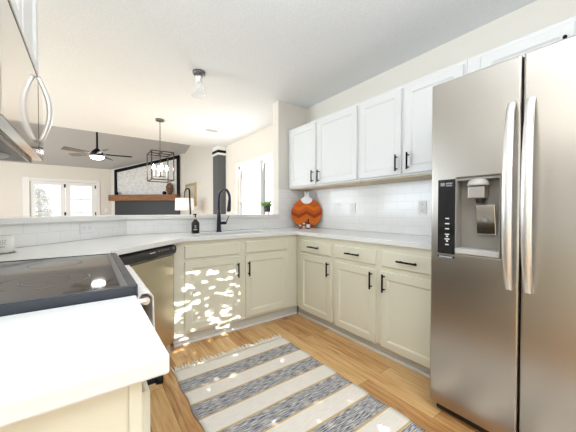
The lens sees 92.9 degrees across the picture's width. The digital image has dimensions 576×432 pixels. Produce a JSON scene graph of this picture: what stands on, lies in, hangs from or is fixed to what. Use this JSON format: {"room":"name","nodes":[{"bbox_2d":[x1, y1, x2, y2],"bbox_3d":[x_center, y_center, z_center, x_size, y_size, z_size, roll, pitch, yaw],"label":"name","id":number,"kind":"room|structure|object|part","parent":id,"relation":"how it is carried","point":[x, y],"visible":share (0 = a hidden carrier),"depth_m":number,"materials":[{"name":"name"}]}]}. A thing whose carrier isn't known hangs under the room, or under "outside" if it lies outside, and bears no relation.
{"room":"kitchen","nodes":[
{"label":"kitchen","id":0,"kind":"room"},
{"bbox_2d":[0,161,111,216],"bbox_3d":[-7.359,-0.308,7.688,4.350,2.600,0.100,-1,1,-36],"label":"wall","id":1,"kind":"structure","parent":0,"point":[11,173],"depth_m":7.72,"materials":[{"name":"beige paint"}]},
{"bbox_2d":[30,181,65,216],"bbox_3d":[-6.954,-0.013,7.961,0.790,1.980,0.069,-1,1,-36],"label":"door","id":2,"kind":"structure","parent":1,"relation":"in","point":[47,198],"depth_m":7.93,"materials":[{"name":"white paint"}]},
{"bbox_3d":[-6.965,-0.088,7.967,0.552,1.630,0.004,-1,1,-36],"label":"pane","id":3,"kind":"part","parent":2,"relation":"part of","materials":[{"name":"clear glass"}]},
{"bbox_2d":[35,186,60,215],"bbox_3d":[-6.943,-0.074,7.938,0.544,1.585,0.021,-1,1,-36],"label":"glass pane","id":4,"kind":"object","parent":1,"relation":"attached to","point":[47,198],"depth_m":7.94,"materials":[{"name":"white"}]},
{"bbox_2d":[22,177,99,216],"bbox_3d":[-6.649,-0.058,8.135,1.770,2.085,0.020,-1,1,-36],"label":"trim","id":5,"kind":"structure","parent":1,"relation":"attached to","point":[25,180],"depth_m":7.75,"materials":[{"name":"white paint"}]},
{"bbox_2d":[66,182,95,215],"bbox_3d":[-6.333,-0.020,8.412,0.750,1.980,0.069,-1,1,-36],"label":"door","id":6,"kind":"structure","parent":1,"relation":"in","point":[80,197],"depth_m":8.39,"materials":[{"name":"white paint"}]},
{"bbox_3d":[-6.343,-0.096,8.419,0.512,1.630,0.004,-1,1,-36],"label":"pane","id":7,"kind":"part","parent":6,"relation":"part of","materials":[{"name":"clear glass"}]},
{"bbox_2d":[71,187,91,215],"bbox_3d":[-6.322,-0.082,8.390,0.504,1.585,0.021,-1,1,-36],"label":"glass pane","id":8,"kind":"object","parent":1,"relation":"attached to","point":[81,197],"depth_m":8.40,"materials":[{"name":"white"}]},
{"bbox_2d":[0,125,189,168],"bbox_3d":[-5.287,-2.044,6.321,6.130,1.228,4.700,-1,1,-36],"label":"vault","id":9,"kind":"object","parent":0,"point":[57,137],"visible":0.22,"depth_m":7.54,"materials":[{"name":"grey paint"}]},
{"bbox_2d":[60,132,131,159],"bbox_3d":[-3.884,-1.736,5.619,1.188,1.152,1.201,-1,1,-36],"label":"ceiling fan","id":10,"kind":"object","parent":9,"relation":"hanging from","point":[97,154],"visible":0.84,"depth_m":5.56,"materials":[{"name":"black metal"}]},
{"bbox_3d":[-4.081,-1.266,5.271,0.128,0.050,0.460,0,1,25],"label":"blade","id":11,"kind":"part","parent":10,"relation":"part of","materials":[{"name":"brown wood"}]},
{"bbox_3d":[-4.304,-1.273,5.672,0.460,0.050,0.128,0,1,7],"label":"blade","id":12,"kind":"part","parent":10,"relation":"part of","materials":[{"name":"brown wood"}]},
{"bbox_3d":[-3.917,-1.307,5.624,0.210,0.170,0.210,-1,1,-36],"label":"motor","id":13,"kind":"part","parent":10,"relation":"part of","materials":[{"name":"black metal"}]},
{"bbox_2d":[16,217,271,247],"bbox_3d":[-1.139,0.556,2.628,0.650,1.050,2.652,1,1,36],"label":"wall","id":14,"kind":"structure","parent":0,"point":[268,217],"depth_m":2.44,"materials":[{"name":"white tile"}]},
{"bbox_2d":[0,220,126,247],"bbox_3d":[-1.559,0.112,1.923,0.008,0.136,1.151,0,1,9],"label":"backsplash","id":15,"kind":"structure","parent":14,"relation":"attached to","point":[40,233],"depth_m":1.86,"materials":[{"name":"white tile"}]},
{"bbox_2d":[80,223,93,233],"bbox_3d":[-1.525,0.091,2.079,0.008,0.075,0.118,0,1,9],"label":"outlet","id":16,"kind":"object","parent":15,"relation":"attached to","point":[84,227],"visible":1,"depth_m":2.07,"materials":[{"name":"white paint"}]},
{"bbox_2d":[0,214,279,224],"bbox_3d":[-1.171,0.011,2.603,0.743,0.040,2.750,1,1,36],"label":"trim","id":17,"kind":"structure","parent":14,"relation":"on","point":[40,219],"depth_m":2.25,"materials":[{"name":"white paint"}]},
{"bbox_2d":[260,201,272,213],"bbox_3d":[-0.255,-0.111,3.370,0.162,0.180,0.140,0,1,-21],"label":"potted succulent","id":18,"kind":"object","parent":17,"relation":"on","point":[267,205],"visible":1,"depth_m":3.35,"materials":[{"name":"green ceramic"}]},
{"bbox_2d":[111,153,184,214],"bbox_3d":[-4.428,-0.524,8.636,1.810,3.000,1.810,-1,1,-36],"label":"wall","id":19,"kind":"structure","parent":0,"point":[182,156],"depth_m":8.45,"materials":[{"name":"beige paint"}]},
{"bbox_2d":[127,101,306,234],"bbox_3d":[-0.645,-0.189,3.165,2.136,2.520,0.138,-1,1,-36],"label":"wall","id":20,"kind":"structure","parent":0,"point":[286,116],"depth_m":3.48,"materials":[{"name":"beige paint"}]},
{"bbox_2d":[213,155,225,213],"bbox_3d":[-1.504,-0.143,6.012,0.175,2.330,0.295,-1,1,-36],"label":"column","id":21,"kind":"structure","parent":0,"point":[219,161],"depth_m":5.91,"materials":[{"name":"grey paint"}]},
{"bbox_2d":[213,152,225,156],"bbox_3d":[-1.505,-1.331,5.987,0.182,0.045,0.304,-1,1,-36],"label":"trim","id":22,"kind":"structure","parent":21,"relation":"on","point":[217,153],"depth_m":5.87,"materials":[{"name":"white paint"}]},
{"bbox_2d":[264,206,270,211],"bbox_3d":[-0.257,-0.087,3.374,0.088,0.066,0.088,-1,1,-36],"label":"pot","id":23,"kind":"object","parent":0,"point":[266,208],"depth_m":3.34,"materials":[{"name":"grey ceramic"}]},
{"bbox_2d":[37,0,536,147],"bbox_3d":[-1.668,-1.477,1.358,6.130,0.120,7.600,-1,1,-36],"label":"ceiling","id":24,"kind":"structure","parent":0,"point":[116,67],"depth_m":2.40,"materials":[{"name":"white paint"}]},
{"bbox_2d":[147,118,173,182],"bbox_3d":[-1.946,-0.999,4.170,0.313,0.935,0.383,-1,1,-36],"label":"pendant lantern","id":25,"kind":"object","parent":24,"relation":"hanging from","point":[160,174],"visible":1,"depth_m":4.16,"materials":[{"name":"grey metal"}]},
{"bbox_3d":[-1.946,-1.203,4.166,0.016,0.466,0.016,0,1,9],"label":"chain","id":26,"kind":"part","parent":25,"relation":"part of","materials":[{"name":"grey metal"}]},
{"bbox_2d":[152,154,167,176],"bbox_3d":[-1.946,-0.769,4.174,0.222,0.355,0.262,-1,1,-36],"label":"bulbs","id":27,"kind":"object","parent":25,"relation":"on","point":[160,174],"depth_m":4.17,"materials":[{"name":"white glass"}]},
{"bbox_3d":[-1.946,-0.759,4.174,0.313,0.455,0.383,-1,1,-36],"label":"frame","id":28,"kind":"part","parent":25,"relation":"part of","materials":[{"name":"brown metal"}]},
{"bbox_2d":[192,69,204,89],"bbox_3d":[-0.891,-1.324,2.745,0.156,0.235,0.156,-1,1,-36],"label":"ceiling light","id":29,"kind":"object","parent":24,"relation":"attached to","point":[199,74],"visible":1,"depth_m":2.72,"materials":[{"name":"white glass"}]},
{"bbox_2d":[195,74,202,83],"bbox_3d":[-0.891,-1.366,2.744,0.080,0.066,0.080,-1,1,-36],"label":"bulb","id":30,"kind":"object","parent":29,"relation":"attached to","point":[199,77],"depth_m":2.72,"materials":[{"name":"white glass"}]},
{"bbox_2d":[204,128,219,132],"bbox_3d":[-1.308,-1.470,4.712,0.220,0.011,0.140,-1,1,-36],"label":"ceiling vent","id":31,"kind":"object","parent":24,"relation":"in","point":[206,129],"visible":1,"depth_m":4.69,"materials":[{"name":"white metal"}]},
{"bbox_2d":[148,306,480,431],"bbox_3d":[-3.052,1.118,3.365,6.200,0.100,12.400,-1,1,-36],"label":"floor","id":32,"kind":"structure","parent":0,"point":[397,386],"depth_m":1.92,"materials":[{"name":"brown wood"}]},
{"bbox_2d":[0,253,149,316],"bbox_3d":[-0.836,0.646,0.827,0.679,0.934,0.697,-1,1,-36],"label":"range","id":33,"kind":"object","parent":32,"relation":"on","point":[29,285],"visible":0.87,"depth_m":0.76,"materials":[{"name":"grey glass"}]},
{"bbox_3d":[-0.620,0.189,0.979,0.018,0.024,0.663,-1,1,-36],"label":"rail","id":34,"kind":"part","parent":33,"relation":"part of","materials":[{"name":"grey metal"}]},
{"bbox_2d":[125,265,154,328],"bbox_3d":[-0.566,0.357,1.015,0.061,0.272,0.503,-1,1,-36],"label":"dish towel","id":35,"kind":"object","parent":33,"relation":"hanging from","point":[142,289],"visible":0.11,"depth_m":0.87,"materials":[{"name":"beige fabric"}]},
{"bbox_3d":[-0.596,0.243,1.016,0.059,0.021,0.582,-1,1,-36],"label":"oven handle","id":36,"kind":"part","parent":33,"relation":"part of","materials":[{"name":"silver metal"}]},
{"bbox_2d":[0,375,163,431],"bbox_3d":[-0.525,0.680,0.397,0.658,0.881,0.340,-1,1,-36],"label":"base cabinet","id":37,"kind":"object","parent":32,"relation":"on","point":[126,409],"visible":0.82,"depth_m":0.38,"materials":[{"name":"beige paint"}]},
{"bbox_2d":[0,295,169,427],"bbox_3d":[-0.540,0.224,0.373,0.633,0.030,0.362,-1,1,-36],"label":"countertop","id":38,"kind":"structure","parent":37,"relation":"on","point":[52,359],"depth_m":0.41,"materials":[{"name":"white stone"}]},
{"bbox_3d":[-0.312,0.337,0.549,0.019,0.130,0.295,-1,1,-36],"label":"drawer","id":39,"kind":"part","parent":37,"relation":"part of","materials":[{"name":"beige paint"}]},
{"bbox_3d":[-0.304,0.364,0.601,0.054,0.024,0.024,-1,1,-36],"label":"knob","id":40,"kind":"part","parent":37,"relation":"part of","materials":[{"name":"black metal"}]},
{"bbox_2d":[108,155,179,214],"bbox_3d":[-4.467,-0.442,8.517,2.300,2.840,0.250,0,1,9],"label":"fireplace","id":41,"kind":"object","parent":32,"relation":"on","point":[136,196],"visible":0.5,"depth_m":8.56,"materials":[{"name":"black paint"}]},
{"bbox_3d":[-4.431,-1.223,8.609,2.080,1.157,0.030,0,1,9],"label":"stone panel","id":42,"kind":"part","parent":41,"relation":"part of","materials":[{"name":"white stone"}]},
{"bbox_3d":[-4.434,-1.179,8.590,2.220,1.370,0.070,0,1,9],"label":"frame","id":43,"kind":"part","parent":41,"relation":"part of","materials":[{"name":"black metal"}]},
{"bbox_3d":[-4.433,0.241,8.620,2.220,1.470,0.060,0,1,9],"label":"shiplap panel","id":44,"kind":"part","parent":41,"relation":"part of","materials":[{"name":"black paint"}]},
{"bbox_2d":[166,183,173,193],"bbox_3d":[-3.594,-0.832,8.329,0.231,0.355,0.062,-1,1,-36],"label":"ornament","id":45,"kind":"object","parent":41,"relation":"on","point":[168,188],"visible":0.97,"depth_m":8.31,"materials":[{"name":"brown wood"}]},
{"bbox_2d":[118,244,176,353],"bbox_3d":[-1.140,0.658,1.892,0.456,0.871,0.604,0,1,9],"label":"dishwasher","id":46,"kind":"object","parent":32,"relation":"on","point":[153,266],"visible":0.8,"depth_m":1.99,"materials":[{"name":"grey metal"}]},
{"bbox_3d":[-0.947,0.267,1.854,0.058,0.077,0.604,0,1,9],"label":"control panel","id":47,"kind":"part","parent":46,"relation":"part of","materials":[{"name":"black plastic"}]},
{"bbox_3d":[-0.962,0.651,1.863,0.032,0.686,0.604,0,1,9],"label":"door","id":48,"kind":"part","parent":46,"relation":"part of","materials":[{"name":"silver metal"}]},
{"bbox_2d":[175,188,193,214],"bbox_3d":[-2.512,0.162,6.774,0.475,1.692,0.645,-1,1,-36],"label":"floor lamp","id":49,"kind":"object","parent":32,"relation":"on","point":[184,203],"visible":0.72,"depth_m":6.65,"materials":[{"name":"white fabric"}]},
{"bbox_3d":[-2.579,-0.293,6.838,0.450,0.300,0.450,-1,1,-36],"label":"lamp shade","id":50,"kind":"part","parent":49,"relation":"part of","materials":[{"name":"white fabric"}]},
{"bbox_2d":[172,235,296,347],"bbox_3d":[-0.530,0.641,2.788,1.298,0.874,0.546,-1,1,-36],"label":"base cabinet","id":51,"kind":"object","parent":32,"relation":"on","point":[223,286],"visible":0.93,"depth_m":2.51,"materials":[{"name":"beige paint"}]},
{"bbox_3d":[-0.655,0.301,2.411,0.499,0.112,0.019,-1,1,-36],"label":"false drawer","id":52,"kind":"part","parent":51,"relation":"part of","materials":[{"name":"beige paint"}]},
{"bbox_3d":[-0.655,0.670,2.417,0.499,0.580,0.019,-1,1,-36],"label":"door","id":53,"kind":"part","parent":51,"relation":"part of","materials":[{"name":"beige paint"}]},
{"bbox_3d":[-0.424,1.070,2.639,1.286,0.022,0.012,-1,1,-36],"label":"shoe moulding","id":54,"kind":"part","parent":51,"relation":"part of","materials":[{"name":"white paint"}]},
{"bbox_3d":[-0.457,0.498,2.524,0.013,0.135,0.037,-1,1,-36],"label":"handle","id":55,"kind":"part","parent":51,"relation":"part of","materials":[{"name":"black metal"}]},
{"bbox_3d":[-0.367,0.497,2.590,0.013,0.135,0.037,-1,1,-36],"label":"handle","id":56,"kind":"part","parent":51,"relation":"part of","materials":[{"name":"black metal"}]},
{"bbox_3d":[-0.206,0.295,2.738,0.488,0.112,0.019,-1,1,-36],"label":"false drawer","id":57,"kind":"part","parent":51,"relation":"part of","materials":[{"name":"beige paint"}]},
{"bbox_3d":[-0.206,0.664,2.744,0.488,0.580,0.019,-1,1,-36],"label":"door","id":58,"kind":"part","parent":51,"relation":"part of","materials":[{"name":"beige paint"}]},
{"bbox_2d":[170,334,426,431],"bbox_3d":[0.225,1.099,1.281,0.935,0.012,2.385,-1,1,-36],"label":"rug","id":59,"kind":"object","parent":32,"relation":"on","point":[271,385],"visible":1,"depth_m":1.66,"materials":[{"name":"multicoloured fabric"}]},
{"bbox_2d":[297,235,336,331],"bbox_3d":[0.467,0.639,2.907,0.634,0.874,0.570,-1,1,-36],"label":"base cabinet","id":60,"kind":"object","parent":32,"relation":"on","point":[315,255],"visible":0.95,"depth_m":2.70,"materials":[{"name":"beige paint"}]},
{"bbox_3d":[0.269,0.689,2.721,0.019,0.590,0.460,-1,1,-36],"label":"door","id":61,"kind":"part","parent":60,"relation":"part of","materials":[{"name":"beige paint"}]},
{"bbox_3d":[0.269,0.313,2.714,0.019,0.123,0.460,-1,1,-36],"label":"drawer","id":62,"kind":"part","parent":60,"relation":"part of","materials":[{"name":"beige paint"}]},
{"bbox_3d":[0.279,1.067,2.778,0.012,0.022,0.570,-1,1,-36],"label":"shoe moulding","id":63,"kind":"part","parent":60,"relation":"part of","materials":[{"name":"white paint"}]},
{"bbox_3d":[0.362,0.498,2.541,0.037,0.135,0.013,-1,1,-36],"label":"handle","id":64,"kind":"part","parent":60,"relation":"part of","materials":[{"name":"black metal"}]},
{"bbox_2d":[334,239,430,377],"bbox_3d":[0.923,0.650,2.280,0.634,0.874,0.981,-1,1,-36],"label":"base cabinet","id":65,"kind":"object","parent":32,"relation":"on","point":[382,293],"visible":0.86,"depth_m":2.06,"materials":[{"name":"beige paint"}]},
{"bbox_2d":[0,227,430,260],"bbox_3d":[-0.322,0.198,2.031,2.937,0.037,2.086,-1,1,-36],"label":"countertop","id":66,"kind":"structure","parent":65,"relation":"on","point":[124,244],"depth_m":2.08,"materials":[{"name":"white stone"}]},
{"bbox_2d":[0,235,14,253],"bbox_3d":[-1.466,0.145,1.397,0.112,0.090,0.112,-1,1,-36],"label":"candle jar","id":67,"kind":"object","parent":66,"relation":"on","point":[6,241],"visible":1,"depth_m":1.39,"materials":[{"name":"white ceramic"}]},
{"bbox_2d":[191,214,198,233],"bbox_3d":[-0.898,0.073,2.660,0.074,0.191,0.079,-1,1,-36],"label":"soap bottle","id":68,"kind":"object","parent":66,"relation":"on","point":[195,224],"visible":0.98,"depth_m":2.63,"materials":[{"name":"black plastic"}]},
{"bbox_2d":[216,188,230,231],"bbox_3d":[-0.635,-0.059,2.810,0.217,0.449,0.113,1,1,37],"label":"faucet","id":69,"kind":"object","parent":66,"relation":"on","point":[219,222],"visible":0.98,"depth_m":2.82,"materials":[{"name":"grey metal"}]},
{"bbox_2d":[291,192,321,227],"bbox_3d":[0.237,-0.078,3.500,0.386,0.461,0.090,0,1,9],"label":"cutting board","id":70,"kind":"object","parent":66,"relation":"on","point":[306,208],"visible":0.88,"depth_m":3.49,"materials":[{"name":"brown wood"}]},
{"bbox_3d":[0.241,-0.231,3.521,0.144,0.154,0.019,0,-8,9],"label":"handle","id":71,"kind":"part","parent":70,"relation":"part of","materials":[{"name":"white stone"}]},
{"bbox_3d":[0.559,0.323,2.315,0.019,0.117,0.439,-1,1,-36],"label":"drawer","id":72,"kind":"part","parent":65,"relation":"part of","materials":[{"name":"beige paint"}]},
{"bbox_3d":[0.559,0.706,2.322,0.019,0.580,0.439,-1,1,-36],"label":"door","id":73,"kind":"part","parent":65,"relation":"part of","materials":[{"name":"beige paint"}]},
{"bbox_3d":[0.646,0.504,2.151,0.037,0.135,0.013,-1,1,-36],"label":"handle","id":74,"kind":"part","parent":65,"relation":"part of","materials":[{"name":"black metal"}]},
{"bbox_3d":[0.735,1.078,2.150,0.012,0.022,0.981,-1,1,-36],"label":"shoe moulding","id":75,"kind":"part","parent":65,"relation":"part of","materials":[{"name":"white paint"}]},
{"bbox_3d":[0.713,0.506,2.059,0.037,0.135,0.013,-1,1,-36],"label":"handle","id":76,"kind":"part","parent":65,"relation":"part of","materials":[{"name":"black metal"}]},
{"bbox_3d":[0.846,0.330,1.920,0.019,0.117,0.440,-1,1,-36],"label":"drawer","id":77,"kind":"part","parent":65,"relation":"part of","materials":[{"name":"beige paint"}]},
{"bbox_3d":[0.824,0.327,1.904,0.037,0.013,0.150,-1,1,-36],"label":"handle","id":78,"kind":"part","parent":65,"relation":"part of","materials":[{"name":"black metal"}]},
{"bbox_3d":[0.846,0.713,1.927,0.019,0.580,0.440,-1,1,-36],"label":"door","id":79,"kind":"part","parent":65,"relation":"part of","materials":[{"name":"beige paint"}]},
{"bbox_2d":[430,35,575,431],"bbox_3d":[1.385,0.188,1.395,0.903,1.820,0.930,-1,1,-36],"label":"refrigerator","id":80,"kind":"object","parent":32,"relation":"on","point":[503,316],"visible":1,"depth_m":1.25,"materials":[{"name":"grey metal"}]},
{"bbox_3d":[0.854,0.004,1.476,0.004,0.399,0.087,-1,1,-36],"label":"control panel","id":81,"kind":"part","parent":80,"relation":"part of","materials":[{"name":"black plastic"}]},
{"bbox_3d":[0.949,0.162,1.409,0.070,1.770,0.393,-1,1,-36],"label":"freezer door","id":82,"kind":"part","parent":80,"relation":"part of","materials":[{"name":"silver metal"}]},
{"bbox_3d":[0.956,-0.074,1.362,0.044,0.024,0.043,-1,1,-36],"label":"spout","id":83,"kind":"part","parent":80,"relation":"part of","materials":[{"name":"black plastic"}]},
{"bbox_3d":[0.990,-0.087,1.228,0.074,0.845,0.037,-1,1,-36],"label":"handle","id":84,"kind":"part","parent":80,"relation":"part of","materials":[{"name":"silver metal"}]},
{"bbox_3d":[1.029,-0.086,1.174,0.074,0.845,0.037,-1,1,-36],"label":"handle","id":85,"kind":"part","parent":80,"relation":"part of","materials":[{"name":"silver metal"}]},
{"bbox_3d":[1.225,0.169,1.030,0.070,1.770,0.529,-1,1,-36],"label":"fridge door","id":86,"kind":"part","parent":80,"relation":"part of","materials":[{"name":"silver metal"}]},
{"bbox_2d":[185,0,575,235],"bbox_3d":[-0.624,-0.811,5.036,0.128,3.700,12.300,-1,1,-36],"label":"wall","id":87,"kind":"structure","parent":0,"point":[537,15],"depth_m":2.76,"materials":[{"name":"beige paint"}]},
{"bbox_2d":[185,182,196,205],"bbox_3d":[-2.796,-0.606,7.887,0.049,0.650,0.900,-1,1,-36],"label":"framed picture","id":88,"kind":"object","parent":87,"relation":"attached to","point":[192,186],"visible":0.76,"depth_m":7.74,"materials":[{"name":"gold metal"}]},
{"bbox_2d":[212,150,225,154],"bbox_3d":[-1.506,-1.381,5.981,0.190,0.055,0.313,-1,1,-36],"label":"trim","id":89,"kind":"structure","parent":87,"relation":"attached to","point":[216,151],"depth_m":5.86,"materials":[{"name":"black paint"}]},
{"bbox_2d":[213,146,225,151],"bbox_3d":[-1.505,-1.453,5.985,0.182,0.089,0.304,-1,1,-36],"label":"trim","id":90,"kind":"structure","parent":87,"relation":"attached to","point":[216,147],"depth_m":5.87,"materials":[{"name":"white paint"}]},
{"bbox_2d":[235,152,272,213],"bbox_3d":[-0.630,-0.424,4.921,0.040,1.230,1.490,-1,1,-36],"label":"trim","id":91,"kind":"structure","parent":87,"relation":"attached to","point":[270,154],"depth_m":5.32,"materials":[{"name":"white paint"}]},
{"bbox_2d":[239,157,272,213],"bbox_3d":[-0.569,-0.425,4.965,0.070,1.090,1.330,-1,1,-36],"label":"window","id":92,"kind":"structure","parent":87,"relation":"in","point":[255,179],"depth_m":4.98,"materials":[{"name":"white paint"}]},
{"bbox_3d":[-0.921,-0.434,5.457,0.040,1.090,0.020,-1,1,-36],"label":"sash rail","id":93,"kind":"part","parent":92,"relation":"part of","materials":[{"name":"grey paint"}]},
{"bbox_3d":[-0.689,-0.428,5.138,0.004,0.990,0.810,-1,1,-36],"label":"pane","id":94,"kind":"part","parent":92,"relation":"part of","materials":[{"name":"clear glass"}]},
{"bbox_3d":[-0.565,-0.245,4.971,0.040,0.030,1.230,-1,1,-36],"label":"sash rail","id":95,"kind":"part","parent":92,"relation":"part of","materials":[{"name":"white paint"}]},
{"bbox_3d":[-0.306,-0.419,4.612,0.004,0.990,0.350,-1,1,-36],"label":"pane","id":96,"kind":"part","parent":92,"relation":"part of","materials":[{"name":"clear glass"}]},
{"bbox_2d":[288,103,374,190],"bbox_3d":[0.446,-0.713,3.158,0.366,0.760,1.146,-1,1,-36],"label":"upper cabinet","id":97,"kind":"object","parent":87,"relation":"attached to","point":[323,153],"visible":0.9,"depth_m":2.97,"materials":[{"name":"white paint"}]},
{"bbox_3d":[0.174,-0.714,3.299,0.019,0.703,0.480,-1,1,-36],"label":"door","id":98,"kind":"part","parent":97,"relation":"part of","materials":[{"name":"white paint"}]},
{"bbox_3d":[0.497,-0.707,2.854,0.019,0.703,0.560,-1,1,-36],"label":"door","id":99,"kind":"part","parent":97,"relation":"part of","materials":[{"name":"white paint"}]},
{"bbox_2d":[350,203,355,213],"bbox_3d":[0.726,-0.086,3.075,0.010,0.118,0.075,-1,1,-36],"label":"light switch","id":100,"kind":"object","parent":87,"relation":"attached to","point":[352,205],"visible":1,"depth_m":3.07,"materials":[{"name":"white paint"}]},
{"bbox_2d":[359,59,467,183],"bbox_3d":[1.054,-0.699,2.321,0.366,0.760,0.921,-1,1,-36],"label":"upper cabinet","id":101,"kind":"object","parent":87,"relation":"attached to","point":[395,125],"visible":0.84,"depth_m":2.26,"materials":[{"name":"white paint"}]},
{"bbox_3d":[0.808,-0.699,2.428,0.019,0.703,0.429,-1,1,-36],"label":"door","id":102,"kind":"part","parent":101,"relation":"part of","materials":[{"name":"white paint"}]},
{"bbox_3d":[0.892,-0.440,2.269,0.037,0.135,0.013,-1,1,-36],"label":"handle","id":103,"kind":"part","parent":101,"relation":"part of","materials":[{"name":"black metal"}]},
{"bbox_3d":[1.077,-0.693,2.058,0.019,0.703,0.430,-1,1,-36],"label":"door","id":104,"kind":"part","parent":101,"relation":"part of","materials":[{"name":"white paint"}]},
{"bbox_2d":[418,201,426,213],"bbox_3d":[1.193,-0.075,2.434,0.008,0.118,0.075,-1,1,-36],"label":"outlet","id":105,"kind":"object","parent":87,"relation":"attached to","point":[422,205],"visible":1,"depth_m":2.43,"materials":[{"name":"white paint"}]},
{"bbox_2d":[467,16,575,73],"bbox_3d":[1.611,-0.903,1.561,0.356,0.325,0.955,-1,1,-36],"label":"upper cabinet","id":106,"kind":"object","parent":87,"relation":"attached to","point":[564,29],"visible":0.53,"depth_m":1.61,"materials":[{"name":"white paint"}]},
{"bbox_3d":[-1.121,-0.142,0.518,0.120,2.520,1.960,-1,1,-36],"label":"wall","id":107,"kind":"structure","parent":0,"visible":0},
{"bbox_2d":[10,0,38,75],"bbox_3d":[-0.968,-0.789,0.727,0.378,0.540,0.673,-1,1,-36],"label":"upper cabinet","id":108,"kind":"object","parent":107,"relation":"attached to","point":[26,11],"visible":0.46,"depth_m":1.00,"materials":[{"name":"white paint"}]},
{"bbox_3d":[-0.728,-0.783,0.702,0.019,0.490,0.325,-1,1,-36],"label":"door","id":109,"kind":"part","parent":108,"relation":"part of","materials":[{"name":"white paint"}]},
{"bbox_2d":[0,0,52,162],"bbox_3d":[-0.944,-0.355,0.749,0.435,0.324,0.668,-1,1,-36],"label":"microwave","id":110,"kind":"object","parent":108,"relation":"attached to","point":[23,135],"visible":1,"depth_m":0.77,"materials":[{"name":"silver metal"}]},
{"bbox_3d":[-0.883,-0.381,0.996,0.045,0.235,0.045,-1,1,-36],"label":"handle","id":111,"kind":"part","parent":110,"relation":"part of","materials":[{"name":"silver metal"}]},
{"bbox_3d":[-0.925,-0.788,0.973,0.019,0.490,0.325,-1,1,-36],"label":"door","id":112,"kind":"part","parent":108,"relation":"part of","materials":[{"name":"white paint"}]}
]}

